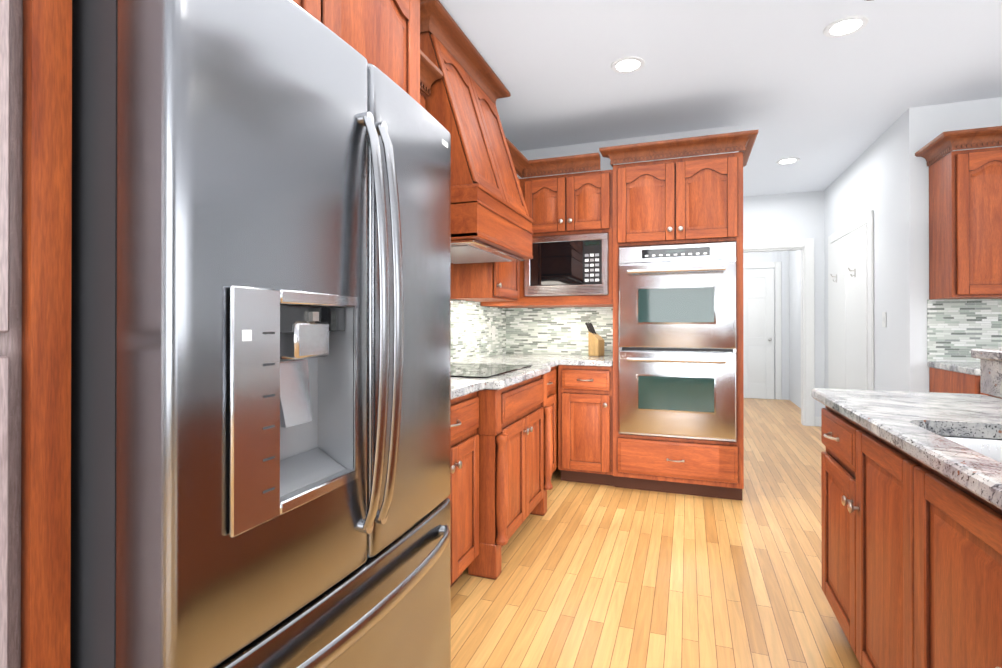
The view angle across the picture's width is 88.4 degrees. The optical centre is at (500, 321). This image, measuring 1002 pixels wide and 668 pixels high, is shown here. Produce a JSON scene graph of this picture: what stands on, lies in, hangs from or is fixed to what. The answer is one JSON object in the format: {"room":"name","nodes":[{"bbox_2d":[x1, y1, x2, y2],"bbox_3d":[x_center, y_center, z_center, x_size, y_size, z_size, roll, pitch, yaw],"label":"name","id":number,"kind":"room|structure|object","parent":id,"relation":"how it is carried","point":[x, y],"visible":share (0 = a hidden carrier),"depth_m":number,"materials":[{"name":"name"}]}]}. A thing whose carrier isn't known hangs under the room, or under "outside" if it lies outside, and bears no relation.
{"room":"kitchen","nodes":[
{"label":"kitchen","id":0,"kind":"room"},
{"bbox_2d":[293,0,425,103],"bbox_3d":[-0.769,-0.918,1.370,0.677,0.600,1.055,0,0,20],"label":"upper cabinet","id":1,"kind":"object","parent":0,"relation":"attached to","point":[386,32],"depth_m":1.54,"materials":[{"name":"brown wood"}]},
{"bbox_2d":[516,125,740,354],"bbox_3d":[0.956,-0.158,4.319,1.910,2.700,0.120,0,0,20],"label":"wall","id":2,"kind":"structure","parent":0,"point":[568,150],"depth_m":4.29,"materials":[{"name":"white paint"}]},
{"bbox_2d":[451,299,612,361],"bbox_3d":[0.052,-0.050,3.120,1.024,0.643,2.746,0,0,20],"label":"backsplash","id":3,"kind":"structure","parent":2,"relation":"attached to","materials":[{"name":"tile"}]},
{"bbox_2d":[453,328,457,344],"bbox_3d":[-0.317,0.100,3.567,0.007,0.116,0.072,0,0,20],"label":"electrical outlet","id":4,"kind":"object","parent":3,"relation":"attached to","point":[455,336],"visible":1,"depth_m":3.56,"materials":[{"name":"white plastic"}]},
{"bbox_2d":[492,326,494,339],"bbox_3d":[-0.061,0.092,4.272,0.007,0.116,0.072,0,0,20],"label":"electrical outlet","id":5,"kind":"object","parent":3,"relation":"attached to","point":[493,332],"visible":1,"depth_m":4.26,"materials":[{"name":"white plastic"}]},
{"bbox_2d":[572,326,579,339],"bbox_3d":[0.634,0.092,4.355,0.072,0.116,0.007,0,0,20],"label":"electrical outlet","id":6,"kind":"object","parent":3,"relation":"attached to","point":[575,332],"visible":1,"depth_m":4.35,"materials":[{"name":"white plastic"}]},
{"bbox_2d":[532,166,612,245],"bbox_3d":[0.589,-0.861,4.055,0.652,0.446,0.624,0,0,20],"label":"upper cabinet","id":7,"kind":"object","parent":2,"relation":"attached to","point":[571,204],"depth_m":3.75,"materials":[{"name":"brown wood"}]},
{"bbox_2d":[451,398,861,667],"bbox_3d":[3.067,1.233,1.644,8.300,0.100,14.200,0,0,20],"label":"floor","id":8,"kind":"structure","parent":0,"point":[597,576],"depth_m":2.36,"materials":[{"name":"brown wood"}]},
{"bbox_2d":[0,0,71,667],"bbox_3d":[-1.078,0.039,0.514,0.678,2.280,0.759,0,0,20],"label":"panel","id":9,"kind":"object","parent":8,"relation":"on","point":[36,322],"depth_m":0.72,"materials":[{"name":"brown wood"}]},
{"bbox_2d":[70,0,450,667],"bbox_3d":[-0.653,0.304,1.261,0.904,1.755,0.906,0,0,20],"label":"fridge","id":10,"kind":"object","parent":8,"relation":"on","point":[260,332],"visible":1,"depth_m":0.83,"materials":[{"name":"silver metal"}]},
{"bbox_2d":[447,415,494,586],"bbox_3d":[-0.451,0.748,2.217,0.690,0.875,0.709,0,0,20],"label":"base cabinet","id":11,"kind":"object","parent":8,"relation":"on","point":[472,495],"depth_m":2.31,"materials":[{"name":"brown wood"}]},
{"bbox_2d":[451,351,612,418],"bbox_3d":[0.053,0.292,3.118,1.023,0.039,2.745,0,0,20],"label":"countertop","id":12,"kind":"structure","parent":11,"relation":"on","point":[517,393],"depth_m":2.93,"materials":[{"name":"white stone"}]},
{"bbox_2d":[451,363,531,377],"bbox_3d":[-0.193,0.268,2.910,0.540,0.007,0.760,0,0,20],"label":"cooktop","id":13,"kind":"object","parent":12,"relation":"in","point":[472,370],"visible":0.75,"depth_m":2.86,"materials":[{"name":"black glass"}]},
{"bbox_2d":[585,322,603,355],"bbox_3d":[0.757,0.140,4.174,0.128,0.272,0.100,0,0,40],"label":"knife block","id":14,"kind":"object","parent":12,"relation":"on","point":[595,344],"visible":1,"depth_m":4.13,"materials":[{"name":"brown wood"}]},
{"bbox_2d":[495,399,558,579],"bbox_3d":[-0.173,0.750,2.902,0.745,0.875,0.904,0,0,20],"label":"base cabinet","id":15,"kind":"object","parent":8,"relation":"on","point":[519,437],"depth_m":2.73,"materials":[{"name":"brown wood"}]},
{"bbox_2d":[559,395,566,480],"bbox_3d":[0.035,0.752,3.557,0.690,0.875,0.607,0,0,20],"label":"base cabinet","id":16,"kind":"object","parent":8,"relation":"on","point":[562,398],"depth_m":3.77,"materials":[{"name":"brown wood"}]},
{"bbox_2d":[567,363,613,485],"bbox_3d":[0.710,0.754,4.004,0.398,0.875,0.629,0,0,20],"label":"base cabinet","id":17,"kind":"object","parent":8,"relation":"on","point":[589,407],"depth_m":3.70,"materials":[{"name":"brown wood"}]},
{"bbox_2d":[599,129,758,500],"bbox_3d":[1.276,-0.010,3.749,0.998,2.400,0.726,0,0,20],"label":"tall cabinet","id":18,"kind":"object","parent":8,"relation":"on","point":[690,200],"visible":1,"depth_m":3.48,"materials":[{"name":"brown wood"}]},
{"bbox_2d":[619,241,736,441],"bbox_3d":[1.262,0.130,3.712,0.756,1.310,0.678,0,0,20],"label":"wall oven","id":19,"kind":"object","parent":18,"relation":"in","point":[677,342],"visible":1,"depth_m":3.44,"materials":[{"name":"grey metal"}]},
{"bbox_2d":[811,356,1001,667],"bbox_3d":[1.341,0.659,1.028,0.893,1.044,2.060,0,0,20],"label":"kitchen island","id":20,"kind":"object","parent":8,"relation":"on","point":[911,497],"depth_m":1.33,"materials":[{"name":"brown wood"}]},
{"bbox_2d":[940,435,1001,462],"bbox_3d":[1.182,0.407,1.086,0.410,0.200,0.610,0,0,20],"label":"sink","id":21,"kind":"object","parent":20,"relation":"in","point":[990,446],"depth_m":1.35,"materials":[{"name":"silver metal"}]},
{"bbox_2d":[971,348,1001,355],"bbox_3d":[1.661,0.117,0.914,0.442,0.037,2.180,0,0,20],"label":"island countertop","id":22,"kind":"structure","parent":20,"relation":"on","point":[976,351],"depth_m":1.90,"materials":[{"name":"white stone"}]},
{"bbox_2d":[929,367,987,395],"bbox_3d":[3.246,0.751,3.138,0.800,0.874,0.663,0,0,20],"label":"base cabinet","id":23,"kind":"object","parent":8,"relation":"on","point":[943,381],"visible":0.04,"depth_m":3.27,"materials":[{"name":"brown wood"}]},
{"bbox_2d":[927,361,979,375],"bbox_3d":[3.251,0.293,3.151,0.820,0.039,0.642,0,0,20],"label":"countertop","id":24,"kind":"structure","parent":23,"relation":"on","point":[972,368],"depth_m":3.28,"materials":[{"name":"stone"}]},
{"bbox_2d":[439,0,1001,196],"bbox_3d":[3.067,-1.567,1.654,8.300,0.100,14.200,0,0,20],"label":"ceiling","id":25,"kind":"structure","parent":0,"point":[788,78],"depth_m":3.09,"materials":[{"name":"white paint"}]},
{"bbox_2d":[611,56,644,72],"bbox_3d":[0.746,-1.509,3.027,0.196,0.005,0.196,0,0,20],"label":"recessed light","id":26,"kind":"object","parent":25,"relation":"in","point":[629,64],"visible":1,"depth_m":3.02,"materials":[{"name":"white"}]},
{"bbox_2d":[776,157,799,163],"bbox_3d":[2.682,-1.503,4.814,0.196,0.005,0.196,0,0,20],"label":"recessed light","id":27,"kind":"object","parent":25,"relation":"in","point":[788,160],"visible":0.98,"depth_m":4.79,"materials":[{"name":"white"}]},
{"bbox_2d":[823,15,868,37],"bbox_3d":[1.764,-1.510,2.637,0.196,0.005,0.196,0,0,20],"label":"recessed light","id":28,"kind":"object","parent":25,"relation":"in","point":[845,26],"visible":1,"depth_m":2.63,"materials":[{"name":"white"}]},
{"bbox_2d":[743,251,788,399],"bbox_3d":[3.799,-0.145,8.255,1.670,2.700,0.120,0,0,20],"label":"wall","id":29,"kind":"structure","parent":0,"point":[782,257],"depth_m":7.98,"materials":[{"name":"white paint"}]},
{"bbox_2d":[743,269,773,398],"bbox_3d":[3.830,0.188,8.121,0.860,2.026,0.102,0,0,20],"label":"hall door","id":30,"kind":"structure","parent":29,"relation":"in","point":[758,333],"depth_m":8.06,"materials":[{"name":"white paint"}]},
{"bbox_2d":[743,262,781,399],"bbox_3d":[3.845,0.137,8.163,1.064,2.135,0.019,0,0,20],"label":"door frame","id":31,"kind":"structure","parent":29,"relation":"attached to","point":[778,362],"depth_m":7.99,"materials":[{"name":"white paint"}]},
{"bbox_2d":[743,191,824,416],"bbox_3d":[3.049,-0.152,6.187,1.430,2.700,0.120,0,0,20],"label":"wall","id":32,"kind":"structure","parent":0,"point":[791,216],"depth_m":5.97,"materials":[{"name":"white paint"}]},
{"bbox_2d":[743,238,814,425],"bbox_3d":[3.097,0.121,6.159,1.110,2.155,0.141,0,0,20],"label":"trim","id":33,"kind":"structure","parent":32,"relation":"attached to","point":[806,246],"depth_m":5.93,"materials":[{"name":"white paint"}]},
{"bbox_2d":[789,106,929,407],"bbox_3d":[3.723,-0.153,5.773,0.120,2.700,4.600,0,0,20],"label":"wall","id":34,"kind":"structure","parent":0,"point":[884,176],"depth_m":3.93,"materials":[{"name":"white paint"}]},
{"bbox_2d":[815,417,820,426],"bbox_3d":[2.620,1.139,5.003,1.429,0.110,2.389,0,0,20],"label":"baseboard","id":35,"kind":"structure","parent":34,"relation":"attached to","point":[817,421],"depth_m":5.89,"materials":[{"name":"white paint"}]},
{"bbox_2d":[829,224,867,389],"bbox_3d":[3.329,0.177,5.000,0.088,2.026,1.220,0,0,20],"label":"closet doors","id":36,"kind":"structure","parent":34,"relation":"in","point":[848,301],"depth_m":4.87,"materials":[{"name":"white paint"}]},
{"bbox_2d":[828,210,873,389],"bbox_3d":[3.361,0.127,4.988,0.020,2.135,1.410,0,0,20],"label":"trim","id":37,"kind":"structure","parent":34,"relation":"attached to","point":[861,221],"depth_m":4.37,"materials":[{"name":"white paint"}]},
{"bbox_2d":[882,312,885,326],"bbox_3d":[3.039,-0.019,4.087,0.010,0.120,0.075,0,0,20],"label":"switch plate","id":38,"kind":"object","parent":34,"relation":"attached to","point":[883,319],"visible":0.96,"depth_m":4.08,"materials":[{"name":"white plastic"}]},
{"bbox_2d":[930,97,1001,361],"bbox_3d":[5.309,-0.163,2.814,4.880,2.700,0.120,0,0,20],"label":"wall","id":39,"kind":"structure","parent":0,"point":[973,114],"depth_m":3.53,"materials":[{"name":"white paint"}]},
{"bbox_2d":[915,126,1001,299],"bbox_3d":[3.286,-0.671,3.253,0.958,1.030,0.432,0,0,20],"label":"wall cabinet","id":40,"kind":"object","parent":39,"relation":"attached to","point":[965,224],"visible":1,"depth_m":3.24,"materials":[{"name":"brown wood"}]},
{"bbox_2d":[927,299,1001,361],"bbox_3d":[3.358,0.059,3.449,0.820,0.428,0.009,0,0,20],"label":"backsplash","id":41,"kind":"structure","parent":39,"relation":"attached to","point":[958,330],"depth_m":3.52,"materials":[{"name":"tile"}]},
{"bbox_3d":[-1.518,-0.171,0.520,0.150,2.700,8.950,0,0,20],"label":"wall","id":42,"kind":"structure","parent":0,"visible":0},
{"bbox_2d":[420,86,429,108],"bbox_3d":[-0.595,-0.625,2.328,0.348,0.930,0.462,0,0,20],"label":"upper cabinet","id":43,"kind":"object","parent":42,"relation":"attached to","point":[422,101],"depth_m":2.44,"materials":[{"name":"brown wood"}]},
{"bbox_2d":[420,0,533,264],"bbox_3d":[-0.236,-0.939,2.930,0.615,1.131,1.068,0,0,20],"label":"range hood","id":44,"kind":"object","parent":42,"relation":"attached to","point":[492,221],"visible":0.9,"depth_m":2.65,"materials":[{"name":"brown wood"}]},
{"bbox_2d":[451,166,523,301],"bbox_3d":[-0.108,-0.620,3.670,0.348,0.930,0.566,0,0,20],"label":"upper cabinet","id":45,"kind":"object","parent":42,"relation":"attached to","point":[503,281],"depth_m":3.43,"materials":[{"name":"brown wood"}]},
{"bbox_2d":[524,296,547,301],"bbox_3d":[0.109,-0.413,4.239,0.367,0.448,0.604,0,0,20],"label":"upper cabinet","id":46,"kind":"object","parent":42,"relation":"attached to","point":[535,298],"depth_m":3.86,"materials":[{"name":"brown wood"}]},
{"bbox_2d":[524,233,607,296],"bbox_3d":[0.535,-0.414,3.956,0.623,0.440,0.401,0,0,20],"label":"microwave","id":47,"kind":"object","parent":46,"relation":"in","point":[569,265],"visible":0.94,"depth_m":3.76,"materials":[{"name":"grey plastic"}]}
]}

